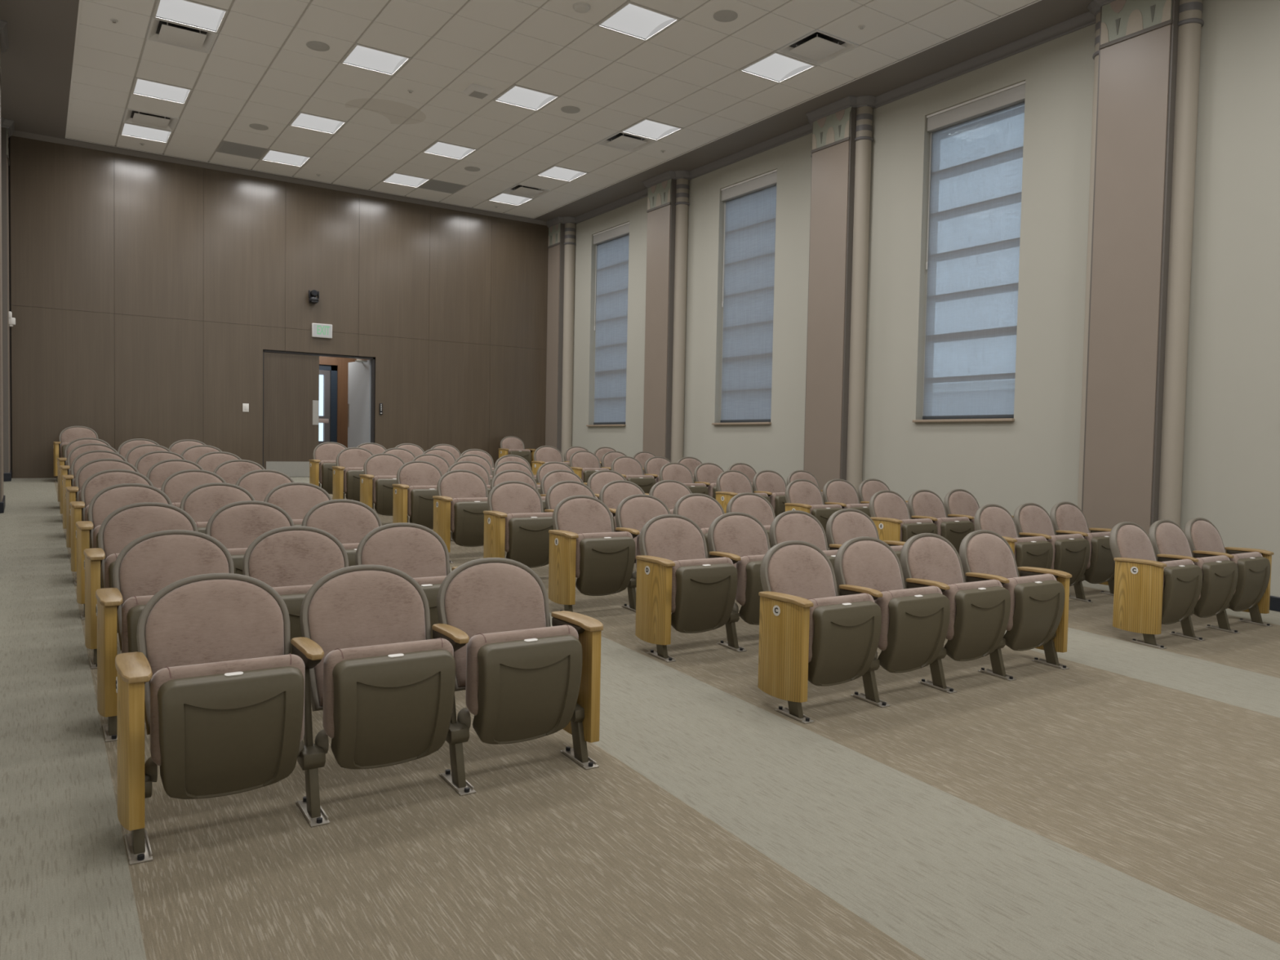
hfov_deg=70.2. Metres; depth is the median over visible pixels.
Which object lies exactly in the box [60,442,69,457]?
seat cushion
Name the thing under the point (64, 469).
chair
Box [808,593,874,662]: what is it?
seat cushion
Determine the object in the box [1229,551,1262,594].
seat cushion
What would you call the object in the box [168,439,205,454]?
chair
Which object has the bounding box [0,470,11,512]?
baseboard
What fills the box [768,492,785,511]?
seat cushion
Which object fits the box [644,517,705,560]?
cushion
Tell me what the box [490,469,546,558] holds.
chair
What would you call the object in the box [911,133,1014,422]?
window
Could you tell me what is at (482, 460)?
cushion
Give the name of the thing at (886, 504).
cushion
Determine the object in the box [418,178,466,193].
ceiling vent
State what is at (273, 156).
diffuser
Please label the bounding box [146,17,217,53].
ceiling vent
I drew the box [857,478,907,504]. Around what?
chair
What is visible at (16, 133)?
trim
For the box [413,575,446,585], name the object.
seat cushion
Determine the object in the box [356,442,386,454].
chair
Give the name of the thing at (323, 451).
cushion
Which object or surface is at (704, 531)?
seat cushion
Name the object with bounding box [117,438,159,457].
chair
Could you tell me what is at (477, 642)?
seat cushion
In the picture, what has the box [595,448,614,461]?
cushion
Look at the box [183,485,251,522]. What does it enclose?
cushion
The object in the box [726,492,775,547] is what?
chair
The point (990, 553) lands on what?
cushion
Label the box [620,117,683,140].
ceiling light
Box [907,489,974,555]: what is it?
chair
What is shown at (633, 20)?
ceiling light
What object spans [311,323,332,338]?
exit sign
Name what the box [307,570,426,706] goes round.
cushion
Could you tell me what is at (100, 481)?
cushion
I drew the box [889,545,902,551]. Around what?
seat cushion
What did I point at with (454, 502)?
seat cushion
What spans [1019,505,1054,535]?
cushion
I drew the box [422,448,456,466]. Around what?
chair
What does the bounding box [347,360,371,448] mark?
door
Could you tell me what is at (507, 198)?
diffuser
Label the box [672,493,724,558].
chair
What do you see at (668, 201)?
pilaster
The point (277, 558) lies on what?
cushion
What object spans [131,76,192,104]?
ceiling light
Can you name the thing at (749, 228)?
roller shade
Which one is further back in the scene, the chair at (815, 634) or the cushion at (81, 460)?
the cushion at (81, 460)
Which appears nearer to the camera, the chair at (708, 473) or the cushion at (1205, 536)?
the cushion at (1205, 536)
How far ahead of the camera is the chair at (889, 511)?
7.87 m
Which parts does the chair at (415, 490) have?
panel, armrest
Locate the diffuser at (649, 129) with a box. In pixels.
[623,120,676,138]
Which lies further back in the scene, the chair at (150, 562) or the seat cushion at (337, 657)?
the chair at (150, 562)
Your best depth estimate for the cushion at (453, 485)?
8.12 m
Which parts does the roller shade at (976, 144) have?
pull chain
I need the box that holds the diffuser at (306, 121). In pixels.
[291,113,340,133]
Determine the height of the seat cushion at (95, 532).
0.302 m
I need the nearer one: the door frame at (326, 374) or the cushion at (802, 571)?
the cushion at (802, 571)
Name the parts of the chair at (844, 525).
armrest, armrest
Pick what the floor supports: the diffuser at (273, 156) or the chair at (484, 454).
the chair at (484, 454)
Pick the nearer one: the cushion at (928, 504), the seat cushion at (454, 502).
the seat cushion at (454, 502)
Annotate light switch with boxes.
[242,403,248,412]
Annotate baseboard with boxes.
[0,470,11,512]
[1269,595,1279,611]
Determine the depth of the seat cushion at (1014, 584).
5.07 m
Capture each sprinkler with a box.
[110,18,118,22]
[857,24,865,29]
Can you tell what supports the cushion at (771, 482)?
on the chair at (771, 482)
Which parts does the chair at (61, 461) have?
panel, armrest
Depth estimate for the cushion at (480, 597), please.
3.61 m
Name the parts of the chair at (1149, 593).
panel, armrest, plate, leg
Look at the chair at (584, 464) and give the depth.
12.47 m
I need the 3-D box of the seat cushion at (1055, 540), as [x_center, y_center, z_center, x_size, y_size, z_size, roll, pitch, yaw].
[3.379,0.585,7.262,0.444,0.302,0.108,0,3,-34]
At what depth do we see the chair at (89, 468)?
7.45 m
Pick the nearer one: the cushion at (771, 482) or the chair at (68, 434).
the cushion at (771, 482)
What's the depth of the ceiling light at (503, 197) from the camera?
15.64 m
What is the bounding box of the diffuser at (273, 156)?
[262,150,306,165]
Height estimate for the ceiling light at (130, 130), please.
0.114 m
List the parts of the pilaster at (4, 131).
panel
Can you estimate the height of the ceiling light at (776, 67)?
0.114 m
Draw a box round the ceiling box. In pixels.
[463,83,493,99]
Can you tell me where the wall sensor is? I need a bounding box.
[8,311,15,326]
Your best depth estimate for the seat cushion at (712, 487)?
10.69 m
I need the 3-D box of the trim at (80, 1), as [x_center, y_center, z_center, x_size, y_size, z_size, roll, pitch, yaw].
[0.323,-4.398,6.765,7.323,0.002,19.274,0,3,-34]
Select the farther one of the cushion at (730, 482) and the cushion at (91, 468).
the cushion at (730, 482)
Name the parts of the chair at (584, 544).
panel, armrest, leg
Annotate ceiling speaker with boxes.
[248,124,268,130]
[306,40,329,51]
[464,166,479,171]
[560,106,579,113]
[713,9,737,22]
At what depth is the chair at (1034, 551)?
6.99 m
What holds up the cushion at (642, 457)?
on the chair at (642, 456)
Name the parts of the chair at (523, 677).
armrest, arm post, leg, plate, number plate, armrest, leg, plate, panel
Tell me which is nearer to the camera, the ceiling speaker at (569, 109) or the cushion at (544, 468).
the cushion at (544, 468)
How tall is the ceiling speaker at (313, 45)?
0.016 m
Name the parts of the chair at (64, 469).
panel, armrest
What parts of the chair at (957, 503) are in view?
armrest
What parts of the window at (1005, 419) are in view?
sill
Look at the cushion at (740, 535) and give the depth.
5.71 m
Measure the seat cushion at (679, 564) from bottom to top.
0.302 m
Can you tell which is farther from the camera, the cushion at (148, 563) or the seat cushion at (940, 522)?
the seat cushion at (940, 522)
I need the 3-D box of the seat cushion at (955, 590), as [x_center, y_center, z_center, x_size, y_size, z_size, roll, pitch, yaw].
[1.787,0.697,4.913,0.444,0.302,0.108,0,3,-34]
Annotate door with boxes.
[263,351,319,476]
[319,364,337,442]
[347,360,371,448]
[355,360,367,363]
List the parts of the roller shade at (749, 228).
pull chain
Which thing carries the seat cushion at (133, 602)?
on the chair at (150, 562)
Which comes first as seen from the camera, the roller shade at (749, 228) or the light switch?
the roller shade at (749, 228)
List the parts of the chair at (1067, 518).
armrest, leg, plate, armrest, panel, plate, leg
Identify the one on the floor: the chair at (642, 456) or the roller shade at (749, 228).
the chair at (642, 456)
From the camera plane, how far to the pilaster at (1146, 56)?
7.96 m
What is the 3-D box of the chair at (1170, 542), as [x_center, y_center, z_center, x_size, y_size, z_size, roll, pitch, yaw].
[3.876,0.686,6.450,0.543,0.781,0.462,0,3,-34]
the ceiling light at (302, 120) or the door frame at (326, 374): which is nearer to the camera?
the ceiling light at (302, 120)
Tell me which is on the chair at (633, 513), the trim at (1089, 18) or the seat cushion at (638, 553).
the seat cushion at (638, 553)
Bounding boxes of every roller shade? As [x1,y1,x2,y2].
[592,222,629,424]
[720,168,777,422]
[922,80,1025,419]
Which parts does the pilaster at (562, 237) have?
panel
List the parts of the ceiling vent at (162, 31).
plate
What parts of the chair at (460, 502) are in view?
panel, armrest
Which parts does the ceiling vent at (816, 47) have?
plate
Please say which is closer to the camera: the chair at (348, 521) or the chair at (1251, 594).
the chair at (348, 521)
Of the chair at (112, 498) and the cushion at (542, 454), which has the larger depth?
the cushion at (542, 454)
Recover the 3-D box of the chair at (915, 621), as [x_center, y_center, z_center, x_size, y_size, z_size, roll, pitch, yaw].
[1.263,0.702,4.715,0.544,0.781,0.462,0,3,-34]
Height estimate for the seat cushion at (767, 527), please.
0.302 m
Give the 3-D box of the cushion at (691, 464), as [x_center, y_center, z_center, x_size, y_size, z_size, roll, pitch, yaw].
[0.697,-0.065,12.209,0.427,0.450,0.184,0,3,-34]
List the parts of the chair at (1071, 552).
armrest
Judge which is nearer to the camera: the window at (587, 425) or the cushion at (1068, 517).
the cushion at (1068, 517)
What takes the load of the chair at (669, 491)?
on the floor
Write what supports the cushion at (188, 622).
on the chair at (216, 683)
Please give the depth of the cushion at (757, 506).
7.20 m
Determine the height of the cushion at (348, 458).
0.450 m
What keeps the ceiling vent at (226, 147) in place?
in the ceiling
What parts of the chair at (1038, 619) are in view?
armrest, plate, leg, armrest, panel, plate, leg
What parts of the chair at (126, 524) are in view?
panel, plate, armrest, leg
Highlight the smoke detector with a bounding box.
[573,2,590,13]
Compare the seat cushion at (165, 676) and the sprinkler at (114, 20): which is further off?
the sprinkler at (114, 20)
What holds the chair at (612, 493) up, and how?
on the floor
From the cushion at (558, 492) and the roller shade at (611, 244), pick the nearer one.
the cushion at (558, 492)
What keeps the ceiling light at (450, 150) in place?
attached to the ceiling
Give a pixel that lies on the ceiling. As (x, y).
(260, 68)
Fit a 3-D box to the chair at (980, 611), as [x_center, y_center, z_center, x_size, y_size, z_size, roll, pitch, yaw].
[1.688,0.699,4.997,0.544,0.781,0.462,0,3,-34]
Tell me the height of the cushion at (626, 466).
0.450 m
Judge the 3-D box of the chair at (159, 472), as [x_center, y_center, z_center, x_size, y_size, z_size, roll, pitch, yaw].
[-3.943,0.217,7.710,0.544,0.781,0.462,0,3,-34]
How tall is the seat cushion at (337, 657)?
0.302 m
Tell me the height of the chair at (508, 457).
0.781 m
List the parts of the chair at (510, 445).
panel, panel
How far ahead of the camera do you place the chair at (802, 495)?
8.86 m
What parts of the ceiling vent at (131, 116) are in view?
plate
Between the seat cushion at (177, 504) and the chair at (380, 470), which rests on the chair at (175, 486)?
the seat cushion at (177, 504)
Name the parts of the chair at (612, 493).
armrest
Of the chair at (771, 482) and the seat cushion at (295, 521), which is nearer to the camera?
the seat cushion at (295, 521)
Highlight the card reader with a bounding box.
[379,403,382,414]
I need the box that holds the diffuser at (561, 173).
[539,166,580,180]
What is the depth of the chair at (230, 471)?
8.09 m
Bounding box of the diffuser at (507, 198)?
[490,193,526,204]
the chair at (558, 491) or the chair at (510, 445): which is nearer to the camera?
the chair at (558, 491)
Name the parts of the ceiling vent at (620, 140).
plate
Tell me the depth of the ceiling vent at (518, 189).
15.02 m
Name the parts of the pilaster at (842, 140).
panel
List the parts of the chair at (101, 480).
panel, armrest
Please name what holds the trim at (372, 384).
attached to the wall at (147, 296)
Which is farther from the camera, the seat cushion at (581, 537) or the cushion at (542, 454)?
the cushion at (542, 454)
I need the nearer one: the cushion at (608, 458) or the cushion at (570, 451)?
the cushion at (608, 458)
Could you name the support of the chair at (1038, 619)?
on the floor
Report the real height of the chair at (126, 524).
0.781 m
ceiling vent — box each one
[123,108,178,131]
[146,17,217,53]
[215,140,267,159]
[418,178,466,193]
[502,183,551,198]
[596,131,657,152]
[776,29,858,65]
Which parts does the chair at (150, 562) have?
panel, armrest, plate, leg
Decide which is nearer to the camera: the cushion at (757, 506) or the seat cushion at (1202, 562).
the seat cushion at (1202, 562)
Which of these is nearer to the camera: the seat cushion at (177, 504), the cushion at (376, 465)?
the seat cushion at (177, 504)
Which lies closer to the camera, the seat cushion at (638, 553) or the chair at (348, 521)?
the chair at (348, 521)
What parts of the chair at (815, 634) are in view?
panel, armrest, plate, leg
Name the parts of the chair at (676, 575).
panel, armrest, plate, leg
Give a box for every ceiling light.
[119,121,173,143]
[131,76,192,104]
[152,0,228,33]
[260,148,311,167]
[288,111,346,134]
[339,42,411,75]
[381,172,431,187]
[422,140,477,159]
[487,191,533,205]
[493,84,559,111]
[536,164,588,182]
[595,0,679,41]
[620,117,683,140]
[738,50,817,83]
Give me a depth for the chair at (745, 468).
11.35 m
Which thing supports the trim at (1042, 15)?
attached to the wall at (1231, 477)
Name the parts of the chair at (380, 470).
panel, armrest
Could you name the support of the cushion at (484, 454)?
on the chair at (484, 454)
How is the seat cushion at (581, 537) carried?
on the chair at (584, 544)
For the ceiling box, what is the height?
0.066 m
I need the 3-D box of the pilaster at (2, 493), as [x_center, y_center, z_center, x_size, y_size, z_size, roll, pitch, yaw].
[-6.801,-2.087,9.470,0.282,4.904,0.946,0,3,-34]
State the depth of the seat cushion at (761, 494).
9.70 m
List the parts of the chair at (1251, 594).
armrest, plate, leg, panel, armrest, leg, plate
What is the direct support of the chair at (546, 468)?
on the floor
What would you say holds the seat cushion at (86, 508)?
on the chair at (101, 480)
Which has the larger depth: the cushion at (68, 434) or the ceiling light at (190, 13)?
the cushion at (68, 434)
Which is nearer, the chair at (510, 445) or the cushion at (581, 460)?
the cushion at (581, 460)
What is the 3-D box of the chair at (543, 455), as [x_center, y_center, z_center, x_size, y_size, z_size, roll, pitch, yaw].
[-1.312,-0.109,13.333,0.542,0.781,0.462,0,3,-34]
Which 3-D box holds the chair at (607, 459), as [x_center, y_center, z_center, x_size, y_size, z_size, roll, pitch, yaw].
[-0.294,-0.012,12.718,0.543,0.781,0.462,0,3,-34]
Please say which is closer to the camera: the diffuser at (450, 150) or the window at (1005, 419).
the window at (1005, 419)
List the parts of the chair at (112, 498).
plate, panel, armrest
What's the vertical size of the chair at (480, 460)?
0.781 m
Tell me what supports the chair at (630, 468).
on the floor
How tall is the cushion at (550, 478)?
0.450 m
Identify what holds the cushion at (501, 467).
on the chair at (508, 465)
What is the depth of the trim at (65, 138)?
14.39 m
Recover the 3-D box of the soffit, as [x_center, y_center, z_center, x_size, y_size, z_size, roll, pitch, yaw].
[-3.158,-4.413,4.507,0.983,0.064,19.369,0,3,-34]
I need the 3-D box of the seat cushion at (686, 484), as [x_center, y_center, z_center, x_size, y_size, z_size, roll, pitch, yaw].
[0.573,0.189,10.562,0.444,0.302,0.108,0,3,-34]
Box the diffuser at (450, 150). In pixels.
[425,142,471,158]
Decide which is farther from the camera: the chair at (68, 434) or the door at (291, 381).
the door at (291, 381)
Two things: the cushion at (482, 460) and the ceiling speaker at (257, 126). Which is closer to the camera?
the cushion at (482, 460)
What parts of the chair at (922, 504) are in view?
armrest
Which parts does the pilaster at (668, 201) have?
panel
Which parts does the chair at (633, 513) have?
armrest, plate, leg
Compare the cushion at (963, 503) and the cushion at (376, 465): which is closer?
the cushion at (963, 503)
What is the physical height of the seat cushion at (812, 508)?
0.302 m
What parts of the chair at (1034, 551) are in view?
armrest, panel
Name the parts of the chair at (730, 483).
panel, armrest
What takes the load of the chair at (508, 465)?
on the floor
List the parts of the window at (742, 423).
sill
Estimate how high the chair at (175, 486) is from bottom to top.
0.781 m
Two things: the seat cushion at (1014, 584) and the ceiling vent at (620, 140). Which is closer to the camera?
the seat cushion at (1014, 584)
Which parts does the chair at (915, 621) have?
armrest, plate, leg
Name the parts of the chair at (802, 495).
panel, armrest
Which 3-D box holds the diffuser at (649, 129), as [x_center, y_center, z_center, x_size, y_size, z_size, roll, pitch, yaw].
[0.153,-4.637,11.976,0.546,0.050,0.546,0,3,-34]
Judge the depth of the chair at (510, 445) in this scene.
16.39 m
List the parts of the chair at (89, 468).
panel, armrest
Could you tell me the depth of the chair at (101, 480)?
6.55 m
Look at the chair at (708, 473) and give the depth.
10.98 m
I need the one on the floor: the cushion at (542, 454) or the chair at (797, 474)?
the chair at (797, 474)
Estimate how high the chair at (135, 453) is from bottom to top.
0.781 m
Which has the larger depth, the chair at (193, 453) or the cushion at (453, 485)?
the chair at (193, 453)
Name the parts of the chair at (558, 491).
armrest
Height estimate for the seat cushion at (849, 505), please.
0.302 m
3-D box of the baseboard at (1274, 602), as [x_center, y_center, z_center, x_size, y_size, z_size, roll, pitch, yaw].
[3.644,0.768,9.300,0.284,1.078,19.359,0,3,-34]
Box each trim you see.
[0,19,14,137]
[12,130,546,225]
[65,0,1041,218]
[65,137,532,218]
[262,349,375,466]
[533,0,1092,221]
[546,0,1115,227]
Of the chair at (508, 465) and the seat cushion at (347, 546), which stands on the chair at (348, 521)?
the seat cushion at (347, 546)
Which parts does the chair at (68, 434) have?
panel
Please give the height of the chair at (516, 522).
0.781 m
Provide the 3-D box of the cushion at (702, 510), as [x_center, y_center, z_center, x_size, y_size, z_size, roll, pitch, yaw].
[0.469,0.349,6.893,0.427,0.450,0.184,0,3,-34]
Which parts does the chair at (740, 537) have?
armrest, leg, plate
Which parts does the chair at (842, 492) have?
armrest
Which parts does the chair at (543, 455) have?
panel, armrest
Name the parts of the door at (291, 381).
kick plate, push plate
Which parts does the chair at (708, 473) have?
armrest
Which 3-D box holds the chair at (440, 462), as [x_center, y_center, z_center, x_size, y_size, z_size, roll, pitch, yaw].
[-2.310,0.104,10.087,0.544,0.781,0.462,0,3,-34]
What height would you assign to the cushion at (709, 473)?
0.450 m
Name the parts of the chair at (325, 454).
panel, armrest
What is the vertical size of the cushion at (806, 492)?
0.450 m
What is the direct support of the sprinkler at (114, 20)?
attached to the ceiling
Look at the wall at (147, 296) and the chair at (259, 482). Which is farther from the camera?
the wall at (147, 296)
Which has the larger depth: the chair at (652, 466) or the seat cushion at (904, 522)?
the chair at (652, 466)
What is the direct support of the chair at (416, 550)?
on the floor
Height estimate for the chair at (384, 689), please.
0.781 m
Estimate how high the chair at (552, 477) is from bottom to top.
0.781 m
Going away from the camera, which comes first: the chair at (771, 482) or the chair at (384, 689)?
the chair at (384, 689)
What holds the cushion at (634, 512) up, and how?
on the chair at (633, 513)
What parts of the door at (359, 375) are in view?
push plate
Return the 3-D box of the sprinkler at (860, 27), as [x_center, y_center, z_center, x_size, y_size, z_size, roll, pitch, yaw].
[2.175,-4.440,8.934,0.070,0.023,0.070,0,3,-34]
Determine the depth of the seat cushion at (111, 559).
4.51 m
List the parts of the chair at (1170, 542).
armrest, plate, leg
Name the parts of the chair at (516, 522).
panel, armrest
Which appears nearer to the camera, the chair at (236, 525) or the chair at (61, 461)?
the chair at (236, 525)
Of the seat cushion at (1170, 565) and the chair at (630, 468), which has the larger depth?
the chair at (630, 468)
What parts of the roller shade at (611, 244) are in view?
pull chain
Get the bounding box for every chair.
[53,426,97,482]
[57,437,111,508]
[59,443,118,521]
[62,449,127,537]
[65,458,138,559]
[70,469,153,585]
[75,483,172,619]
[84,502,198,668]
[95,529,234,742]
[115,573,305,865]
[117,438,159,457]
[124,444,170,466]
[134,450,185,476]
[146,458,204,489]
[160,469,226,507]
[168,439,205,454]
[179,482,255,533]
[180,444,222,462]
[195,451,241,472]
[205,500,294,574]
[213,459,264,484]
[235,469,294,501]
[242,525,348,654]
[263,482,332,525]
[290,564,455,826]
[301,498,382,566]
[308,441,346,493]
[332,447,373,502]
[355,522,457,639]
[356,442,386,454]
[359,453,404,515]
[382,448,415,463]
[391,460,442,529]
[394,443,424,457]
[412,453,449,475]
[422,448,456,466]
[431,444,460,459]
[431,557,603,795]
[432,469,488,563]
[446,461,490,541]
[453,454,492,482]
[459,448,493,474]
[483,480,553,568]
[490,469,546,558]
[492,461,541,494]
[493,454,537,483]
[497,435,535,471]
[531,445,569,474]
[536,462,586,484]
[540,470,597,498]
[544,480,614,529]
[548,495,635,612]
[564,446,601,467]
[569,450,608,482]
[586,470,648,499]
[593,446,616,466]
[599,480,645,532]
[600,451,626,470]
[610,456,655,493]
[615,493,671,612]
[632,451,655,474]
[635,514,737,662]
[644,456,671,483]
[648,480,692,514]
[658,462,708,495]
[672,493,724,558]
[676,457,702,483]
[693,462,724,499]
[707,511,770,652]
[715,470,770,513]
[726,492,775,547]
[728,462,756,491]
[752,470,786,516]
[757,540,881,724]
[769,510,839,595]
[784,479,843,547]
[786,470,824,503]
[822,479,871,517]
[826,508,906,588]
[834,536,950,707]
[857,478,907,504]
[869,489,937,542]
[900,533,1010,693]
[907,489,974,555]
[943,488,1013,531]
[959,529,1071,680]
[973,503,1053,575]
[1013,502,1089,586]
[1049,502,1115,602]
[1109,521,1202,648]
[1148,519,1238,640]
[1183,517,1274,633]
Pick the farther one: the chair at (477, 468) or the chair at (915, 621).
the chair at (477, 468)
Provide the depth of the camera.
14.65 m
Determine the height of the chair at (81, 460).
0.781 m
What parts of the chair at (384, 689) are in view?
armrest, arm post, leg, plate, number plate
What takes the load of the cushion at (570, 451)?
on the chair at (567, 454)
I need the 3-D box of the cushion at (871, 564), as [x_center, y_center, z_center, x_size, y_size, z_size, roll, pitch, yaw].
[1.236,0.551,4.820,0.427,0.450,0.184,0,3,-34]
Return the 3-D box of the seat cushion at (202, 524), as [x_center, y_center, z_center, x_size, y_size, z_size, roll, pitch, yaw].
[-2.653,0.414,5.836,0.444,0.302,0.108,0,3,-34]
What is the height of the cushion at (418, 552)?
0.450 m
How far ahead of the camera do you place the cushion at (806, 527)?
6.01 m
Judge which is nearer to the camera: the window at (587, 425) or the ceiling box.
the ceiling box
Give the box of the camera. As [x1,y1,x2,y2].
[308,289,319,303]
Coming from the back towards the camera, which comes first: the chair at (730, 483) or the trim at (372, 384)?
the trim at (372, 384)
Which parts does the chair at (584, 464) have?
panel, armrest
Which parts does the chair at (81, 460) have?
panel, armrest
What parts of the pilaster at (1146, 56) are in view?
panel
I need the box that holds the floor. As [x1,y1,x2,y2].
[0,476,1279,959]
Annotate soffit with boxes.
[0,0,79,138]
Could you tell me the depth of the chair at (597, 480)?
8.93 m
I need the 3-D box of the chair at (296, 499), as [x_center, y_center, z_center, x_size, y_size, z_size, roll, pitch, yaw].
[-2.290,0.413,6.227,0.633,0.781,0.462,0,3,-34]
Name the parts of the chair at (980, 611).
armrest, plate, leg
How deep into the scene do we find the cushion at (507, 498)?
7.22 m
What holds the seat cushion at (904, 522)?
on the chair at (889, 511)
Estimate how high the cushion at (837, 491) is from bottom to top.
0.450 m
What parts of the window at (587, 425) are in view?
sill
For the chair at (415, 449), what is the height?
0.781 m
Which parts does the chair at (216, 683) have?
panel, armrest, leg, plate, number plate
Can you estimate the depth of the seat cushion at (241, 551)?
4.83 m
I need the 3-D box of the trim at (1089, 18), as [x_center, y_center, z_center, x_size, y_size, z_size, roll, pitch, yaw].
[3.719,-4.373,9.087,0.344,0.100,19.359,0,3,-34]
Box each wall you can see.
[8,135,548,478]
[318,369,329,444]
[319,355,369,448]
[572,0,1279,611]
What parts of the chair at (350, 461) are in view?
panel, armrest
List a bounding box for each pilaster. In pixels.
[0,47,4,513]
[0,127,10,481]
[545,222,575,462]
[642,178,689,462]
[803,106,873,503]
[1077,0,1204,580]
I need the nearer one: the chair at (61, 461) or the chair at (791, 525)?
the chair at (791, 525)
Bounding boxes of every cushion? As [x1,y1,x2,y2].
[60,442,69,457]
[61,426,96,443]
[66,439,106,459]
[70,444,114,468]
[73,452,123,479]
[78,461,135,491]
[78,490,82,520]
[84,471,149,506]
[84,505,88,520]
[92,486,168,528]
[93,524,101,547]
[103,506,193,559]
[104,553,119,588]
[119,534,228,604]
[121,595,153,653]
[145,579,284,682]
[150,654,305,765]
[172,502,180,506]
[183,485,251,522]
[195,521,208,527]
[210,504,290,548]
[226,547,247,555]
[248,530,344,586]
[271,584,312,595]
[292,519,302,524]
[306,502,378,543]
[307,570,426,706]
[315,443,345,462]
[319,460,336,484]
[322,638,453,738]
[338,448,371,468]
[342,542,359,549]
[343,467,363,493]
[361,526,446,577]
[366,455,403,476]
[372,475,396,503]
[399,462,440,486]
[407,485,436,516]
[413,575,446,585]
[440,471,485,498]
[444,562,546,687]
[450,462,488,484]
[450,497,487,532]
[457,456,490,475]
[462,450,492,467]
[465,625,578,715]
[491,483,541,514]
[493,471,535,488]
[495,462,532,476]
[497,456,528,466]
[502,437,523,449]
[504,512,553,552]
[507,448,530,454]
[535,447,561,462]
[539,463,571,481]
[543,471,581,494]
[549,483,593,509]
[556,497,612,533]
[566,447,586,461]
[571,452,599,468]
[575,531,632,577]
[581,467,608,482]
[590,471,623,493]
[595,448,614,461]
[603,452,625,467]
[613,457,642,475]
[619,497,668,560]
[625,475,653,479]
[635,453,653,468]
[635,533,640,567]
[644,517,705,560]
[662,464,692,483]
[671,557,733,613]
[677,496,722,528]
[680,457,701,475]
[683,483,706,486]
[697,464,723,488]
[701,528,708,534]
[707,483,716,497]
[713,515,768,568]
[720,471,751,493]
[730,464,755,482]
[730,494,773,525]
[735,554,764,605]
[737,493,768,496]
[755,471,786,493]
[764,524,770,529]
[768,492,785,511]
[768,544,835,599]
[775,513,826,551]
[788,480,822,505]
[790,471,817,486]
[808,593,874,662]
[809,504,842,515]
[822,549,838,555]
[826,480,858,504]
[831,511,877,544]
[842,540,903,602]
[843,503,869,508]
[862,480,888,501]
[873,492,909,519]
[875,586,942,650]
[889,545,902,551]
[899,518,933,541]
[907,536,963,584]
[912,491,946,518]
[933,516,969,535]
[942,579,1002,639]
[948,491,978,516]
[966,533,1017,577]
[979,506,1017,537]
[1002,573,1056,631]
[1013,536,1047,558]
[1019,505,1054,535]
[1047,533,1084,569]
[1055,503,1088,533]
[1084,531,1110,569]
[1116,524,1155,560]
[1155,522,1192,557]
[1162,559,1194,593]
[1191,520,1225,552]
[1193,555,1230,600]
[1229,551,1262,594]
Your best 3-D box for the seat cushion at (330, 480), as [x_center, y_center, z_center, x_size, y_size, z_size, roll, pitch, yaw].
[-3.827,-0.095,11.512,0.444,0.302,0.108,0,3,-34]
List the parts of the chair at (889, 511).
panel, armrest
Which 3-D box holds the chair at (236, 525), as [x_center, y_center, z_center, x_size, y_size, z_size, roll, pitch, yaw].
[-2.157,0.516,5.024,0.544,0.781,0.462,0,3,-34]
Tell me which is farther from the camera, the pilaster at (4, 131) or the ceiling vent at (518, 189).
the ceiling vent at (518, 189)
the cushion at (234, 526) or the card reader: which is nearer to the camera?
the cushion at (234, 526)
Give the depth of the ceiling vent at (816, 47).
9.43 m
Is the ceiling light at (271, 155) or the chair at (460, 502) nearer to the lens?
the chair at (460, 502)
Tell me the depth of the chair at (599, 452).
13.97 m
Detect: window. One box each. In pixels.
[586,281,626,426]
[711,211,771,425]
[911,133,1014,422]
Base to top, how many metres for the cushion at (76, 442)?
0.450 m
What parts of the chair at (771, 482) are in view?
armrest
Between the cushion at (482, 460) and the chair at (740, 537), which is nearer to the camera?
the chair at (740, 537)
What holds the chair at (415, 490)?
on the floor
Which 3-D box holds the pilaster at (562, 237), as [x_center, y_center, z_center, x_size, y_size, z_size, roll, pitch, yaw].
[-1.487,-2.357,16.993,0.282,4.734,0.608,0,3,-34]
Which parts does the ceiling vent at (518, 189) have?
plate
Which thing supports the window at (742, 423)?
in the wall at (1231, 477)
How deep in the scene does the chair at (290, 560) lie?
4.21 m
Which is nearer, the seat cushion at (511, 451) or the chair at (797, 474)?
the chair at (797, 474)
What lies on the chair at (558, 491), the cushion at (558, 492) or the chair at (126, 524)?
the cushion at (558, 492)
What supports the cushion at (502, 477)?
on the chair at (506, 475)
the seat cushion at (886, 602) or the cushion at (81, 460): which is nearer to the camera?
the seat cushion at (886, 602)
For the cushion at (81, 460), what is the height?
0.450 m
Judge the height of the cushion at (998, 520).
0.450 m
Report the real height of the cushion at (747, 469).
0.450 m
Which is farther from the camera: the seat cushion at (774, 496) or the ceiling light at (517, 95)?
the ceiling light at (517, 95)
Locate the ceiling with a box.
[66,0,1036,217]
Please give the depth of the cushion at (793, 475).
10.45 m
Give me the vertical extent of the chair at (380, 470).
0.781 m
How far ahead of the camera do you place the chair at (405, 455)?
11.13 m
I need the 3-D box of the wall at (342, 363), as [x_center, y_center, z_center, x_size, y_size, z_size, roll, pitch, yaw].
[-5.785,-1.441,17.184,5.000,2.600,0.124,0,3,-34]
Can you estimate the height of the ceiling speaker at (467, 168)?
0.016 m

